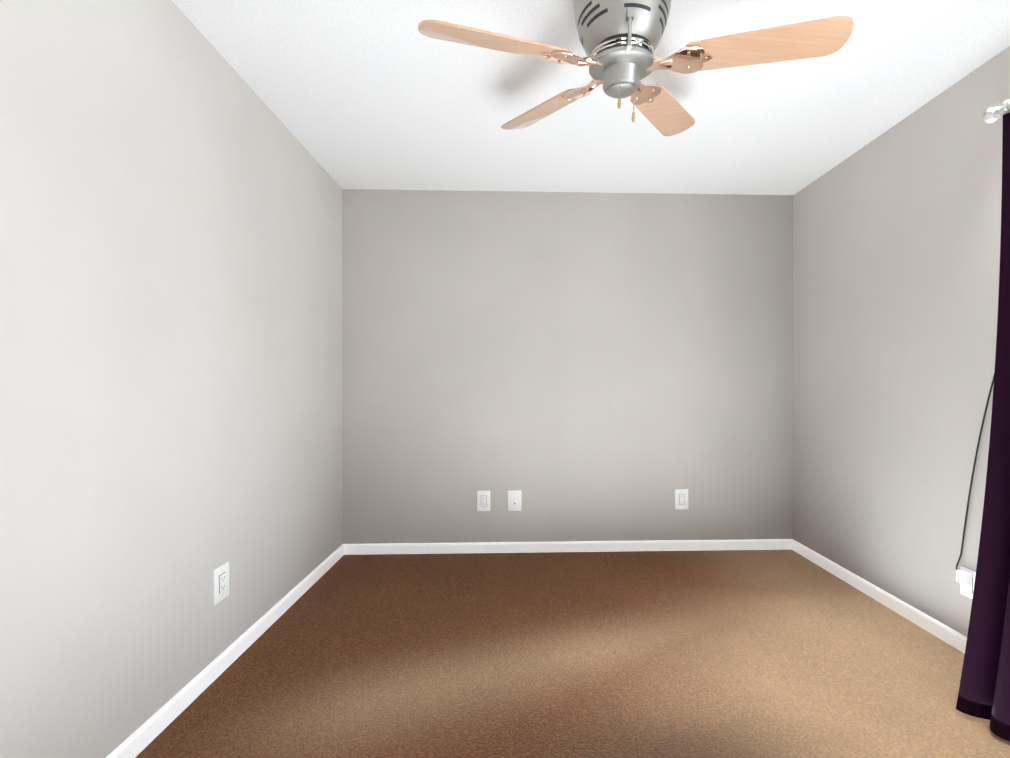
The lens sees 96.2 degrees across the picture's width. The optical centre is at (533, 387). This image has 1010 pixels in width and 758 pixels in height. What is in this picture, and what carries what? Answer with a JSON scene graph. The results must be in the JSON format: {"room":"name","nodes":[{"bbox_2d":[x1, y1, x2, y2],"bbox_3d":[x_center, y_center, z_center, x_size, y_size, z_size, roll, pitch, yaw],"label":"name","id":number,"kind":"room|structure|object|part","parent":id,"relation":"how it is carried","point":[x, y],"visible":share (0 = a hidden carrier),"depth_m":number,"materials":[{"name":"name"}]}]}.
{"room":"empty bedroom","nodes":[
{"label":"empty bedroom","id":0,"kind":"room"},
{"bbox_2d":[0,0,342,757],"bbox_3d":[-1.276,-0.093,1.136,0.120,2.440,4.017,0,0,-2],"label":"wall","id":1,"kind":"structure","parent":0,"point":[170,334],"depth_m":1.43,"materials":[{"name":"grey paint"}]},
{"bbox_2d":[213,561,228,605],"bbox_3d":[-1.232,0.773,1.789,0.010,0.138,0.092,0,0,-2],"label":"electrical outlet","id":2,"kind":"object","parent":1,"relation":"attached to","point":[220,582],"visible":1,"depth_m":1.78,"materials":[{"name":"white plastic"}]},
{"bbox_2d":[106,544,343,757],"bbox_3d":[-1.210,1.093,1.144,0.013,0.068,3.777,0,0,-2],"label":"baseboard","id":3,"kind":"structure","parent":1,"relation":"attached to","point":[145,734],"depth_m":1.72,"materials":[{"name":"white wood"}]},
{"bbox_2d":[342,189,792,543],"bbox_3d":[0.256,-0.104,3.134,3.070,2.440,0.120,0,0,-2],"label":"wall","id":4,"kind":"structure","parent":0,"point":[580,366],"depth_m":3.07,"materials":[{"name":"grey paint"}]},
{"bbox_2d":[477,491,489,510],"bbox_3d":[-0.336,0.767,3.054,0.092,0.138,0.010,0,0,-2],"label":"electrical outlet","id":5,"kind":"object","parent":4,"relation":"attached to","point":[483,500],"visible":1,"depth_m":3.05,"materials":[{"name":"white plastic"}]},
{"bbox_2d":[508,490,521,510],"bbox_3d":[-0.126,0.767,3.058,0.092,0.138,0.017,0,0,-2],"label":"outlet","id":6,"kind":"object","parent":4,"relation":"attached to","point":[514,500],"visible":1,"depth_m":3.06,"materials":[{"name":"white plastic"}]},
{"bbox_2d":[343,539,791,554],"bbox_3d":[0.258,1.083,3.074,3.070,0.068,0.013,0,0,-2],"label":"baseboard","id":7,"kind":"structure","parent":4,"relation":"attached to","point":[564,546],"depth_m":3.07,"materials":[{"name":"white wood"}]},
{"bbox_2d":[675,489,687,508],"bbox_3d":[1.016,0.767,3.097,0.092,0.138,0.010,0,0,-2],"label":"electrical outlet","id":8,"kind":"object","parent":4,"relation":"attached to","point":[681,498],"visible":1,"depth_m":3.10,"materials":[{"name":"white plastic"}]},
{"bbox_2d":[135,550,1009,757],"bbox_3d":[0.318,1.176,1.193,3.310,0.100,4.017,0,0,-2],"label":"floor","id":9,"kind":"structure","parent":0,"point":[722,654],"depth_m":1.80,"materials":[{"name":"carpet"}]},
{"bbox_2d":[172,0,1009,194],"bbox_3d":[0.318,-1.364,1.180,3.310,0.100,4.017,0,0,-2],"label":"ceiling","id":10,"kind":"structure","parent":0,"point":[372,94],"depth_m":2.01,"materials":[{"name":"white paint"}]},
{"bbox_2d":[418,0,853,135],"bbox_3d":[0.285,-1.092,1.634,1.256,0.448,0.802,0,0,-2],"label":"ceiling fan","id":11,"kind":"object","parent":10,"relation":"hanging from","point":[620,40],"visible":1,"depth_m":1.40,"materials":[{"name":"beige wood"}]},
{"bbox_2d":[792,46,1009,636],"bbox_3d":[1.912,-0.094,1.237,0.120,2.440,4.017,0,0,-2],"label":"wall","id":12,"kind":"structure","parent":0,"point":[896,244],"depth_m":2.22,"materials":[{"name":"grey paint"}]},
{"bbox_2d":[792,539,966,653],"bbox_3d":[1.845,1.092,1.241,0.013,0.068,3.777,0,0,-2],"label":"baseboard","id":13,"kind":"structure","parent":12,"relation":"attached to","point":[944,633],"depth_m":2.29,"materials":[{"name":"white wood"}]},
{"bbox_2d":[956,376,993,598],"bbox_3d":[1.814,0.172,1.791,0.040,1.420,0.293,0,0,-2],"label":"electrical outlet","id":14,"kind":"object","parent":12,"relation":"attached to","point":[965,578],"visible":0.88,"depth_m":1.89,"materials":[{"name":"white plastic"}]},
{"bbox_2d":[956,100,1009,740],"bbox_3d":[1.681,0.042,0.547,0.385,2.145,2.311,0,0,-2],"label":"curtain","id":15,"kind":"object","parent":12,"relation":"attached to","point":[984,690],"visible":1,"depth_m":1.55,"materials":[{"name":"purple fabric"}]},
{"bbox_3d":[1.790,-0.991,0.545,0.167,0.080,2.311,0,0,-2],"label":"rod","id":16,"kind":"part","parent":15,"relation":"part of","materials":[{"name":"white"}]}
]}

